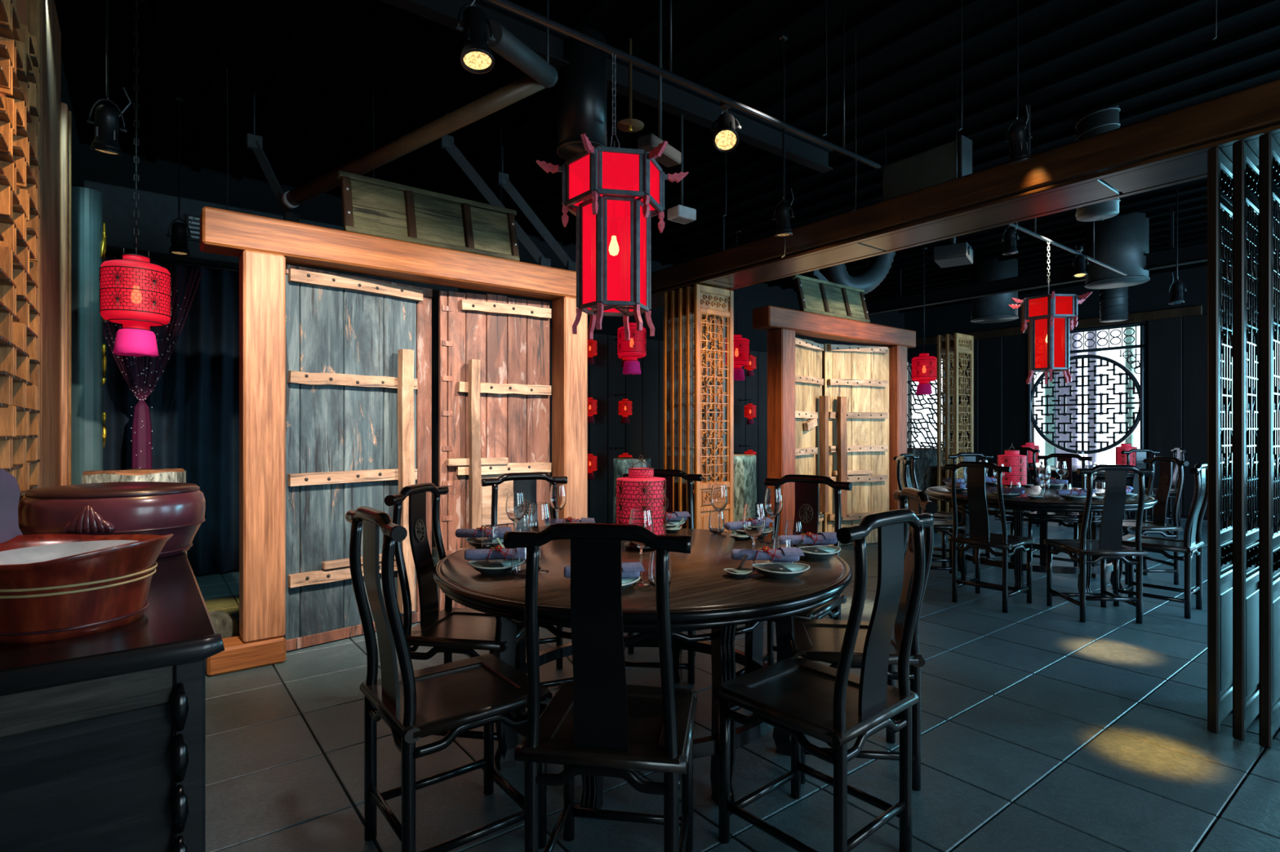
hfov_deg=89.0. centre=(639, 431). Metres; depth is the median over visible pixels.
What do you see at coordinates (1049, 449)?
column
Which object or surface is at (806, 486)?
chair
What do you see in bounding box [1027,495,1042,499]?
dish
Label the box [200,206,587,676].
wooden gate
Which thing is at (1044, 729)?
floor
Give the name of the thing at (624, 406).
lantern
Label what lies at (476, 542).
plate
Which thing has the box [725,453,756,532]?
pedestal
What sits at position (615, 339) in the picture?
lantern
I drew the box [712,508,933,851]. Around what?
chair
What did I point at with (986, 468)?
wine glass
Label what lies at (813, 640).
chair
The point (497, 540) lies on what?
spoon
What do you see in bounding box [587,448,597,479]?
lantern
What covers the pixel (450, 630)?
chair
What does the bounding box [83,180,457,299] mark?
trim
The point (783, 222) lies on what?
spotlight
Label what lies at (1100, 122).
duct
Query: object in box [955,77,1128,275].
track
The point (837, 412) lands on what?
wooden gate
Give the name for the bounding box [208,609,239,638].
boulder
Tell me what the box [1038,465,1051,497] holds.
wine glass
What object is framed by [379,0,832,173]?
air duct
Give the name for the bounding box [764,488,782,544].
wine glass
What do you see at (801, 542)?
spoon
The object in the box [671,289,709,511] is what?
lattice screen
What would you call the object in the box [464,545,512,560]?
rolled napkin
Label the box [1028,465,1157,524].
round table
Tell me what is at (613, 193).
lantern
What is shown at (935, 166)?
duct
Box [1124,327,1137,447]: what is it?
column
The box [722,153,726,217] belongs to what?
hanging wire
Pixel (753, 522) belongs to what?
wine glass
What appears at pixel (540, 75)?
pipe
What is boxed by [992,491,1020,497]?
plate
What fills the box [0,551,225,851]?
sideboard
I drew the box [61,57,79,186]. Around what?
wall
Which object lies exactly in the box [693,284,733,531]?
lattice screen
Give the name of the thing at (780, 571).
plate
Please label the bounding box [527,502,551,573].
wine glass
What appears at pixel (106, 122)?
spotlight
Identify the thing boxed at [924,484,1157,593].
round table
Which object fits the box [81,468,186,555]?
pedestal
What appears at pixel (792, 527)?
tumbler
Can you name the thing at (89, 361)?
couplet board
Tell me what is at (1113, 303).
duct
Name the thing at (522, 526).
tumbler
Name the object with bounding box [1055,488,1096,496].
rolled napkin
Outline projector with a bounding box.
[933,236,973,268]
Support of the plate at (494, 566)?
on the round table at (703, 596)
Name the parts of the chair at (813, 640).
leg, seat panel, seat frame, post, crest rail, post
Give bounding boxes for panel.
[0,0,40,507]
[336,170,519,261]
[791,274,870,323]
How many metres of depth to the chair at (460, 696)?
1.95 m
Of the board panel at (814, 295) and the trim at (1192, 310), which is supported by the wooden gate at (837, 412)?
the board panel at (814, 295)
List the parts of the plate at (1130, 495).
dish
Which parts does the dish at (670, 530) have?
dish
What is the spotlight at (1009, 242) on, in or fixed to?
hanging from the track at (1021, 228)
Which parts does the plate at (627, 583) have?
dish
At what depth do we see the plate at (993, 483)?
6.34 m
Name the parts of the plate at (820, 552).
dish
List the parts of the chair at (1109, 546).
leg, post, seat panel, seat frame, leg, crest rail, post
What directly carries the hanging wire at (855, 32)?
hanging from the ceiling
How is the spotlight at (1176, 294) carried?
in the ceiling
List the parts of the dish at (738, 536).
dish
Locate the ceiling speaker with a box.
[667,114,696,224]
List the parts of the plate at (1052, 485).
dish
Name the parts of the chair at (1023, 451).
crest rail, post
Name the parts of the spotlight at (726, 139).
stem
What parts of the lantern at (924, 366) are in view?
chain, lamp shade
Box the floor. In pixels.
[194,508,1279,851]
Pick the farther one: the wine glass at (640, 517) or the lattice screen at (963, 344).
the lattice screen at (963, 344)
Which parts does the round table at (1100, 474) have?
leg, leg, hump rail, moulding, hump rail, leg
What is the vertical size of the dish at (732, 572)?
0.026 m
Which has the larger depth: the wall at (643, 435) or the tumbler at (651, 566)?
the wall at (643, 435)
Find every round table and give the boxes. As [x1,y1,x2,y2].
[432,528,852,808]
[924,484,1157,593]
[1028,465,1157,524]
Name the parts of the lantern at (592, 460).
lamp shade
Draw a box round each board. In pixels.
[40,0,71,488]
[71,186,106,484]
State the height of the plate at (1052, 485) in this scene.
0.043 m
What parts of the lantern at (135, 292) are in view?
lamp shade, chain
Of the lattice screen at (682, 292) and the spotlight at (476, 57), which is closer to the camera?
the spotlight at (476, 57)
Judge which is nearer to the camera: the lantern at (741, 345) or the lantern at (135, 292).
the lantern at (135, 292)
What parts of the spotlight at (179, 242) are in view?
stem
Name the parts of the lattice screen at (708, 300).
panel, carved panel, carved panel, rail, rail, rail, rail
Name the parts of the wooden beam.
panel, panel, moulding, panel, panel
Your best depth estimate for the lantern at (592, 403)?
8.28 m
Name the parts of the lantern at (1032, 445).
lamp shade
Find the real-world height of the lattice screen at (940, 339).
2.520 m
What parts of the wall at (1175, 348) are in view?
panel, panel, panel, panel, panel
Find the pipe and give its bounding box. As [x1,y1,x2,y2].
[281,0,558,208]
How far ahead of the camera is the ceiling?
4.62 m
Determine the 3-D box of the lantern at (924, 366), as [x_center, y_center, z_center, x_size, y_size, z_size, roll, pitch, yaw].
[3.798,-1.468,8.700,0.318,1.963,0.318,0,0,7]
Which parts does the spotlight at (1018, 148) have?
stem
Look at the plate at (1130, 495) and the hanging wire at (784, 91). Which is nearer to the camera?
the hanging wire at (784, 91)
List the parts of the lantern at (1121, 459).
lamp shade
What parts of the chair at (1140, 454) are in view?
post, leg, crest rail, post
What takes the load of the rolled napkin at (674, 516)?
on the plate at (673, 523)
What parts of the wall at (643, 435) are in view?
panel, panel, panel, panel, panel, panel, panel, panel, panel, panel, panel, panel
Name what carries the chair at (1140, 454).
on the floor
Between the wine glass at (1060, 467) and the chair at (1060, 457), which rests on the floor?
the chair at (1060, 457)
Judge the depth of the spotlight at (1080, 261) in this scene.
5.88 m
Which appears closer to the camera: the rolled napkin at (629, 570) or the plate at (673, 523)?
the rolled napkin at (629, 570)
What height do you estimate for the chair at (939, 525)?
1.073 m
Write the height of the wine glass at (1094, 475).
0.262 m
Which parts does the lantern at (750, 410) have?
lamp shade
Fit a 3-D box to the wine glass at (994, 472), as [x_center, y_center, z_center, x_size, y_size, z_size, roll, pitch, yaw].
[3.034,0.409,5.501,0.089,0.262,0.089,0,0,-38]
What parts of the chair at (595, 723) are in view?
post, leg, crest rail, seat frame, seat panel, post, leg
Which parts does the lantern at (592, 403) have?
lamp shade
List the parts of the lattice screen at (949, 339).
panel, rail, carved panel, rail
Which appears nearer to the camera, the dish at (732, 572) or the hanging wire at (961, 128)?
the dish at (732, 572)
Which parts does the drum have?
fluted handle, lid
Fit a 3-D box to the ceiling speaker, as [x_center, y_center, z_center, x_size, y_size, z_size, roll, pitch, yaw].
[0.296,-1.968,4.600,0.170,0.965,0.130,0,0,-38]
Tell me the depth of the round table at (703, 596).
2.30 m
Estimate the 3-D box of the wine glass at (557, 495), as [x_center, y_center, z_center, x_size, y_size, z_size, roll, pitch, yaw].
[-0.425,0.409,3.369,0.089,0.262,0.089,0,0,-38]
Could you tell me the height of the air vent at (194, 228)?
0.220 m
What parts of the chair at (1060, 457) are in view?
leg, post, seat frame, seat panel, crest rail, leg, post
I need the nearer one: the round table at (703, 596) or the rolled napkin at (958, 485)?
the round table at (703, 596)
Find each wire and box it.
[373,91,373,177]
[500,124,501,165]
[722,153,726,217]
[781,91,785,257]
[822,0,826,136]
[852,31,856,212]
[958,0,962,131]
[1212,0,1217,39]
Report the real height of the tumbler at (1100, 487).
0.118 m
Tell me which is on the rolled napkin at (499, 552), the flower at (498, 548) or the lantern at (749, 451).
the flower at (498, 548)
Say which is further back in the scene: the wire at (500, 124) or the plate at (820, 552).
the wire at (500, 124)
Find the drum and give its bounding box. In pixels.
[17,481,205,558]
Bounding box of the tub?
[0,468,173,644]
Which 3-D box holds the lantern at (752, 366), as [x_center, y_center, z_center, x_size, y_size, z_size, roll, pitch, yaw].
[1.684,-1.059,10.213,0.192,0.406,0.318,0,0,-38]
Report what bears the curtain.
hanging from the wall at (65, 98)
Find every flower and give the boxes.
[494,545,502,551]
[762,546,769,552]
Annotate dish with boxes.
[666,526,681,533]
[723,568,752,577]
[728,533,749,540]
[1022,484,1033,487]
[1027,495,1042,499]
[1091,496,1103,500]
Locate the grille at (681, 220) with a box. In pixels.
[671,217,691,223]
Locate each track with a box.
[486,0,880,168]
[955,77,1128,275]
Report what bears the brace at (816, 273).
attached to the ceiling
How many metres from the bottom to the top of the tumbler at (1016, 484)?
0.118 m
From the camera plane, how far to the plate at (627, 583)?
2.18 m
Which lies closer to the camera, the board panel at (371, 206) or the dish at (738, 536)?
the dish at (738, 536)
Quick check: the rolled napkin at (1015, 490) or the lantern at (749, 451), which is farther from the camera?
the lantern at (749, 451)
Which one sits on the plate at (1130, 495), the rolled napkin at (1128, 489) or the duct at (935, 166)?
the rolled napkin at (1128, 489)
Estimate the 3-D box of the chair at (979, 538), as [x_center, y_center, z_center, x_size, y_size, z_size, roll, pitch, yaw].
[2.647,0.763,4.923,0.500,1.073,0.466,0,0,-39]
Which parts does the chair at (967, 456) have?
post, crest rail, leg, seat frame, leg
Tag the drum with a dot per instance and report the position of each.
(122, 508)
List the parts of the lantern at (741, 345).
chain, lamp shade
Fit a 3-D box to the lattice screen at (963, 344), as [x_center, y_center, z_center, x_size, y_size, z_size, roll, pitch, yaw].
[4.098,0.040,8.232,0.440,2.520,0.036,0,0,-38]
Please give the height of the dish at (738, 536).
0.026 m
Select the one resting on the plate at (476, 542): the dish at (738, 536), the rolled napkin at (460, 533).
the rolled napkin at (460, 533)
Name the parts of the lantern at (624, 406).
lamp shade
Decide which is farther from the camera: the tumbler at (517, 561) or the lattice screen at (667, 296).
the lattice screen at (667, 296)
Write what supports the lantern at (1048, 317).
hanging from the track at (1021, 228)
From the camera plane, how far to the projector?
5.89 m
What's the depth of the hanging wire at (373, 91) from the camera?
4.70 m
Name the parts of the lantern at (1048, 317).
pane, pane, chain, frame, crown frame, pane, pane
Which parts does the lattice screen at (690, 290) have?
carved panel, rail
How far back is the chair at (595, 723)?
1.63 m
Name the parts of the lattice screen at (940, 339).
panel, carved panel, carved panel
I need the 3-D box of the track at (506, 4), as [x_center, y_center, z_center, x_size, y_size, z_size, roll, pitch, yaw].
[0.179,-2.019,2.963,3.200,0.861,0.028,0,0,-38]
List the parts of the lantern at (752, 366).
lamp shade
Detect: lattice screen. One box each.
[663,292,686,503]
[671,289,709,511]
[678,288,717,528]
[686,285,725,528]
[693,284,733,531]
[937,334,954,533]
[945,333,963,534]
[954,333,973,479]
[1207,146,1232,733]
[1232,140,1258,741]
[1258,133,1279,748]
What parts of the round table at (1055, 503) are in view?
hump rail, foot rail, leg, leg, leg, hump rail, foot rail, leg, foot rail, moulding, leg, foot rail, hump rail, leg, leg, hump rail, foot rail, foot rail, leg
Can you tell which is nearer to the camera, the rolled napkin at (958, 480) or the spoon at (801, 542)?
the spoon at (801, 542)
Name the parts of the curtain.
rod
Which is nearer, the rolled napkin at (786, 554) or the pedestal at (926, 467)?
the rolled napkin at (786, 554)
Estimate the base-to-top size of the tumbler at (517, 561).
0.118 m
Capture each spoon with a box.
[496,538,504,547]
[675,518,684,527]
[737,554,747,569]
[795,539,804,547]
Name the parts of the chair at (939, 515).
crest rail, post, seat panel, seat frame, leg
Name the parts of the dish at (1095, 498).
dish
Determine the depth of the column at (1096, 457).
11.45 m
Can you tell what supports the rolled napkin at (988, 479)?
on the plate at (993, 483)
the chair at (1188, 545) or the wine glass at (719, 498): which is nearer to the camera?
the wine glass at (719, 498)
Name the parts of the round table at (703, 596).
leg, foot rail, leg, hump rail, foot rail, leg, foot rail, moulding, hump rail, leg, foot rail, foot rail, leg, hump rail, leg, foot rail, foot rail, leg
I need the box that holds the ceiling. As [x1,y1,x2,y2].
[54,0,1279,313]
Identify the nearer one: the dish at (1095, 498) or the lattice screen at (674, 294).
the dish at (1095, 498)
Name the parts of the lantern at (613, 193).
pane, pane, pane, crown frame, frame, chain, pane, pane, pane, pane, pane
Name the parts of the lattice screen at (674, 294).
carved panel, carved panel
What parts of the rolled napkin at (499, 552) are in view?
cord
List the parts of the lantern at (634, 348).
lamp shade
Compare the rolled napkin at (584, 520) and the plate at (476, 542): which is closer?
the plate at (476, 542)
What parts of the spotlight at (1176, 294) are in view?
stem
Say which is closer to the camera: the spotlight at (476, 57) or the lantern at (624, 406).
the spotlight at (476, 57)
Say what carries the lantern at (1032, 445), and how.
on the round table at (1100, 474)
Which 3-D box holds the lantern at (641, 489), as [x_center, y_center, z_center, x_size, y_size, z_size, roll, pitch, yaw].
[0.005,0.325,3.009,0.236,0.430,0.234,0,0,-20]
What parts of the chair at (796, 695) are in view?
leg, leg, seat panel, seat frame, post, crest rail, post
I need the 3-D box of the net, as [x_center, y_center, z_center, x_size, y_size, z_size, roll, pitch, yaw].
[-3.942,-0.050,5.151,0.802,2.540,0.443,0,0,-40]
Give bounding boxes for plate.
[465,537,503,549]
[467,559,511,575]
[622,576,639,591]
[666,520,684,527]
[733,526,772,537]
[751,562,809,579]
[794,545,840,559]
[944,486,967,493]
[985,481,995,486]
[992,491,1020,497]
[1038,482,1060,488]
[1059,494,1086,501]
[1125,492,1137,498]
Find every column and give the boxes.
[1044,371,1055,465]
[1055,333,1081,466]
[1087,330,1101,465]
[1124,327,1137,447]
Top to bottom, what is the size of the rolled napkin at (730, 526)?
0.064 m
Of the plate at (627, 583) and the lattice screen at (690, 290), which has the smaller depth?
the plate at (627, 583)
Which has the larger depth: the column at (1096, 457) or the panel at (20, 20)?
the column at (1096, 457)
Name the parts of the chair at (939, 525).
post, crest rail, post, seat frame, seat panel, leg, leg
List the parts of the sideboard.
panel, leg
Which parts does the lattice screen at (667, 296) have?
carved panel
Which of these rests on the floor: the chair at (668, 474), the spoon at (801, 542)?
the chair at (668, 474)
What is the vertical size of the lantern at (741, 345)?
1.835 m
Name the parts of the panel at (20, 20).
rail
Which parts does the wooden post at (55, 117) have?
edge moulding, edge moulding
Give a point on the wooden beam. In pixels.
(1171, 148)
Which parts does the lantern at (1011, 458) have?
lamp shade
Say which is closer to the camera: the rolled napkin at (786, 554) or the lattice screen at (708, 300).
the rolled napkin at (786, 554)
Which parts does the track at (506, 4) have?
suspension rod, suspension rod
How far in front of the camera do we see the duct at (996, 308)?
9.26 m
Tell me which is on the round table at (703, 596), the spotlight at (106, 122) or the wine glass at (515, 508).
the wine glass at (515, 508)
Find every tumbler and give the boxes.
[481,524,501,549]
[511,547,526,578]
[516,513,529,531]
[648,551,672,588]
[708,510,724,533]
[772,537,793,563]
[784,520,802,547]
[1009,481,1021,497]
[1040,479,1050,488]
[1059,483,1071,497]
[1094,481,1105,497]
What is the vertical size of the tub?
0.366 m
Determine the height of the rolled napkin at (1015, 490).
0.064 m
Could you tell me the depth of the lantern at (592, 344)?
8.28 m
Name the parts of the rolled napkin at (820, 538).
cord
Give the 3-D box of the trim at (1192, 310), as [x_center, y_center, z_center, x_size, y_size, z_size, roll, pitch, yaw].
[6.888,-1.790,11.492,0.060,0.140,4.700,0,0,-38]
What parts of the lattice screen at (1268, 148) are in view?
rail, rail, rail, rail, rail, panel, carved panel, carved panel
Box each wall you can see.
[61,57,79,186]
[79,142,904,546]
[904,266,1229,519]
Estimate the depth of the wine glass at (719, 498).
3.32 m
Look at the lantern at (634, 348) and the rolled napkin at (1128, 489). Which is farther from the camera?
the lantern at (634, 348)
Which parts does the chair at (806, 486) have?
post, crest rail, seat frame, post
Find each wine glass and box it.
[505,491,525,531]
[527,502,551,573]
[549,484,566,523]
[629,508,653,586]
[711,484,728,537]
[742,502,765,573]
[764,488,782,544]
[978,460,988,488]
[992,463,1004,479]
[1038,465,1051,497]
[1055,461,1066,489]
[1076,451,1084,468]
[1084,465,1097,480]
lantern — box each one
[98,0,172,357]
[536,53,688,340]
[587,339,597,364]
[587,392,597,422]
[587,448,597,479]
[614,337,626,367]
[614,393,632,423]
[614,446,632,457]
[615,454,666,550]
[617,315,646,374]
[725,231,750,381]
[738,399,756,424]
[738,444,756,462]
[744,351,756,376]
[911,247,937,395]
[996,443,1026,488]
[1008,243,1092,384]
[1021,438,1039,466]
[1115,439,1137,466]
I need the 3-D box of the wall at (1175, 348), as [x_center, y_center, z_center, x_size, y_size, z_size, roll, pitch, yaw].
[8.657,-0.515,9.384,0.230,3.870,10.300,0,0,-38]
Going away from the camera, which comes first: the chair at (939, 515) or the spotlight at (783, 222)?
the spotlight at (783, 222)
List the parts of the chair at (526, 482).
post, crest rail, post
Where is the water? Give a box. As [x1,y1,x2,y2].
[0,540,137,564]
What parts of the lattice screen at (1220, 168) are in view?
rail, rail, rail, rail, rail, panel, carved panel, carved panel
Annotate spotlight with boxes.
[86,0,131,155]
[166,97,194,255]
[455,0,495,74]
[710,101,741,153]
[772,34,794,236]
[1000,222,1018,255]
[1004,0,1031,164]
[1071,245,1088,278]
[1167,184,1186,305]
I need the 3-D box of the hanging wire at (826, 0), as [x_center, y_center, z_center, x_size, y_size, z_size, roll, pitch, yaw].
[1.019,-2.035,3.594,0.038,0.829,0.011,0,0,-38]
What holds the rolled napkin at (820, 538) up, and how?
on the plate at (820, 552)
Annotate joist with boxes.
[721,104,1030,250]
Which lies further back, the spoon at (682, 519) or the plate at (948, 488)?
the plate at (948, 488)
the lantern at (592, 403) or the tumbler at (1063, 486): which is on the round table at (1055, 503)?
the tumbler at (1063, 486)
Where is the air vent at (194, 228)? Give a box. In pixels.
[185,214,199,242]
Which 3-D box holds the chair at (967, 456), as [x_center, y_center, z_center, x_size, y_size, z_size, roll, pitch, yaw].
[3.458,0.763,6.602,0.466,1.073,0.500,0,0,0]
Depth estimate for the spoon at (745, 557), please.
2.47 m
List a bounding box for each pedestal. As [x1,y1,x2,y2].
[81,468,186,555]
[613,457,651,523]
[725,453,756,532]
[906,447,942,530]
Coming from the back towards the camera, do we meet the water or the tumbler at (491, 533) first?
the tumbler at (491, 533)
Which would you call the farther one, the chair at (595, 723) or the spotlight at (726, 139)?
the spotlight at (726, 139)
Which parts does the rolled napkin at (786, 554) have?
cord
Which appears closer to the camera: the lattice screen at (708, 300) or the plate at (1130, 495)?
the plate at (1130, 495)
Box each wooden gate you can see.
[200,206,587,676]
[752,305,915,546]
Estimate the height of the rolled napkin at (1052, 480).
0.064 m
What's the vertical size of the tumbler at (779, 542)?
0.118 m
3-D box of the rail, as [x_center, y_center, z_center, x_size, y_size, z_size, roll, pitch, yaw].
[5.848,-2.131,7.156,0.100,0.637,9.200,0,0,-38]
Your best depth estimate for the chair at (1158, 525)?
5.62 m
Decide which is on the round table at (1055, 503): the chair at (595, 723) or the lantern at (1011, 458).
the lantern at (1011, 458)
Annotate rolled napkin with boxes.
[455,526,511,538]
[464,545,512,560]
[551,516,595,524]
[564,562,644,579]
[666,511,690,522]
[724,517,773,530]
[731,546,804,563]
[777,532,837,546]
[946,478,964,482]
[946,481,965,488]
[985,475,995,482]
[988,485,1024,493]
[1035,477,1067,484]
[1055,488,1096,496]
[1125,485,1133,493]
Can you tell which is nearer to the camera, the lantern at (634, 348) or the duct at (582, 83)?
the duct at (582, 83)
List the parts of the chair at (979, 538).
post, crest rail, leg, seat panel, seat frame, post, leg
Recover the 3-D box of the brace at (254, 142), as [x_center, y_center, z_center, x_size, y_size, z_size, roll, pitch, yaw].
[-2.677,-1.977,4.750,0.345,0.945,0.068,0,0,-25]
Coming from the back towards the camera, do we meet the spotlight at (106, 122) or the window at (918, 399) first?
the window at (918, 399)
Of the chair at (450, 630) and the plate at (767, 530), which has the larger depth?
the plate at (767, 530)
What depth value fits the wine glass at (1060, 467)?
5.94 m
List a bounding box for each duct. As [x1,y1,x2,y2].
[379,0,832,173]
[555,26,607,160]
[824,251,895,294]
[882,134,972,200]
[970,257,1018,323]
[1075,105,1120,222]
[1084,212,1150,289]
[1099,286,1128,322]
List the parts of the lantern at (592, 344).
lamp shade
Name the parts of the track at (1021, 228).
suspension rod, suspension rod, rail, suspension rod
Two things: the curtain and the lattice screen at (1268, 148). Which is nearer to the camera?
the lattice screen at (1268, 148)
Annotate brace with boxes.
[245,91,299,222]
[439,111,551,266]
[496,146,576,271]
[810,221,828,281]
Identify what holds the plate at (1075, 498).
on the round table at (1055, 503)
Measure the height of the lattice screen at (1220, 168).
2.520 m
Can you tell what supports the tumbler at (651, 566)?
on the round table at (703, 596)
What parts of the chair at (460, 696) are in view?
post, crest rail, post, seat frame, seat panel, leg, leg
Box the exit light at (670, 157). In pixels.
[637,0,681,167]
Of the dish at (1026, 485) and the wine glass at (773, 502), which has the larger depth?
the dish at (1026, 485)
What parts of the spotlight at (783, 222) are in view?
stem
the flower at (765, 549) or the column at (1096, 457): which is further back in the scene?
the column at (1096, 457)
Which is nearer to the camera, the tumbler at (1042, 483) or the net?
the net
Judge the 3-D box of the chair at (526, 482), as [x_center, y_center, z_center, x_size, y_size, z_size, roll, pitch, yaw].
[-0.539,0.763,3.329,0.466,1.073,0.500,0,0,-22]
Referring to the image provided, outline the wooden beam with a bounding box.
[650,78,1279,309]
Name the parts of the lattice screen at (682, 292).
panel, carved panel, carved panel, rail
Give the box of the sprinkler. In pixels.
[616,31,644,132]
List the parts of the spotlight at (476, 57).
knob, knob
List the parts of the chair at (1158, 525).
leg, seat panel, post, seat frame, crest rail, post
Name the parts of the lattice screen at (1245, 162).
rail, rail, rail, rail, rail, panel, carved panel, carved panel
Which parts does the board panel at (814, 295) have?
rail, rail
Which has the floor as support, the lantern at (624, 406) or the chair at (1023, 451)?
the chair at (1023, 451)
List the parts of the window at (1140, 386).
moon frame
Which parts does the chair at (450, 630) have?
post, crest rail, post, seat panel, seat frame, leg, leg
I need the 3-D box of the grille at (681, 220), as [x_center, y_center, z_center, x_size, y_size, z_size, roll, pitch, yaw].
[0.296,-1.486,4.600,0.132,0.002,0.070,0,0,-38]
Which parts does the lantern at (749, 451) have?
lamp shade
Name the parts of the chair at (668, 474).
post, crest rail, post, leg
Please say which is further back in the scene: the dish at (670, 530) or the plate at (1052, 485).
the plate at (1052, 485)
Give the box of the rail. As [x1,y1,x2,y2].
[866,207,1207,315]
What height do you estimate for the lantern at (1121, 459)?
0.430 m
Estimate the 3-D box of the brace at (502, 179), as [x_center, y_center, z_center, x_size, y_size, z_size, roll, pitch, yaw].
[-0.902,-1.941,5.750,0.742,1.018,0.064,0,0,-28]
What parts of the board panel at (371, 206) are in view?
rail, rail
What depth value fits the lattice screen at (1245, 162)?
2.75 m
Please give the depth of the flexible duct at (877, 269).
8.02 m
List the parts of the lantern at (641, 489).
lamp shade, handle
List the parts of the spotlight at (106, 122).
knob, stem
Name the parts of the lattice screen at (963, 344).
carved panel, rail, rail, carved panel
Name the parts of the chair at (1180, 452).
seat frame, post, crest rail, post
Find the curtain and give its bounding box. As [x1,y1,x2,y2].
[102,252,239,574]
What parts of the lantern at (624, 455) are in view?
lamp shade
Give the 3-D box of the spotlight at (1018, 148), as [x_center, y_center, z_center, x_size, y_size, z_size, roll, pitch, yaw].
[1.913,-1.908,3.288,0.118,1.119,0.117,0,0,6]
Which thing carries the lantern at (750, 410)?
attached to the wall at (643, 435)
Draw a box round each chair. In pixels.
[345,506,551,851]
[384,482,539,759]
[480,472,573,687]
[503,522,697,851]
[622,469,702,684]
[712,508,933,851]
[735,474,852,677]
[789,487,937,791]
[893,453,952,567]
[895,456,967,581]
[943,462,1035,613]
[946,452,1014,564]
[1008,447,1062,527]
[1026,453,1092,566]
[1044,464,1154,624]
[1106,457,1189,585]
[1113,462,1207,618]
[1120,448,1159,533]
[1135,447,1186,526]
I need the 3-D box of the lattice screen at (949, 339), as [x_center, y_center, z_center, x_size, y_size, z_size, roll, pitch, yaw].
[4.031,0.040,8.319,0.440,2.520,0.036,0,0,-38]
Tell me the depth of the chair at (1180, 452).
8.88 m
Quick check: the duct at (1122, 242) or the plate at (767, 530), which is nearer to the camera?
the plate at (767, 530)
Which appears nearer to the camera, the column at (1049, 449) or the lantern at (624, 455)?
the lantern at (624, 455)
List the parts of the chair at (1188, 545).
leg, leg, seat panel, seat frame, post, crest rail, post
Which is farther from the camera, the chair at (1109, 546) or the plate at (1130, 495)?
the plate at (1130, 495)
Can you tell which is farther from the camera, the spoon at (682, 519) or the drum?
the spoon at (682, 519)
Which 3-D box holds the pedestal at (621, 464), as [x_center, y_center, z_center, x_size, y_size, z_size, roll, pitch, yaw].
[-0.096,0.793,6.997,0.434,1.014,0.438,0,0,-38]
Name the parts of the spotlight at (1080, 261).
stem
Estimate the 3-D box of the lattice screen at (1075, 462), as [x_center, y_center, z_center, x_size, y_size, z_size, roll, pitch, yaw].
[7.795,-0.565,11.839,0.320,3.730,0.410,0,0,-38]
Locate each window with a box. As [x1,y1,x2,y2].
[906,356,945,464]
[1026,322,1144,465]
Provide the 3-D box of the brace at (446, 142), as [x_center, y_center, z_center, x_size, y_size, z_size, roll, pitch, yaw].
[-1.140,-1.892,5.200,0.904,1.116,0.061,0,0,-30]
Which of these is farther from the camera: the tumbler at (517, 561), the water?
the tumbler at (517, 561)
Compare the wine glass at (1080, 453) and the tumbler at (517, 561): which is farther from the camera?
the wine glass at (1080, 453)
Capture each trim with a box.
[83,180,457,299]
[915,305,1202,346]
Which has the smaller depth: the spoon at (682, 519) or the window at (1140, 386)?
the spoon at (682, 519)
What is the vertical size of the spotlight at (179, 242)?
1.162 m
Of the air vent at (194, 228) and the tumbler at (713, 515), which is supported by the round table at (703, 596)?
the tumbler at (713, 515)
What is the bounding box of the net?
[102,255,202,469]
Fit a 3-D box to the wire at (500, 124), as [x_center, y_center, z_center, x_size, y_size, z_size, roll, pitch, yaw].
[-1.123,-1.915,5.194,0.038,1.071,0.011,0,0,-38]
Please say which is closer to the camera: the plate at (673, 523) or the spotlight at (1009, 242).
the plate at (673, 523)

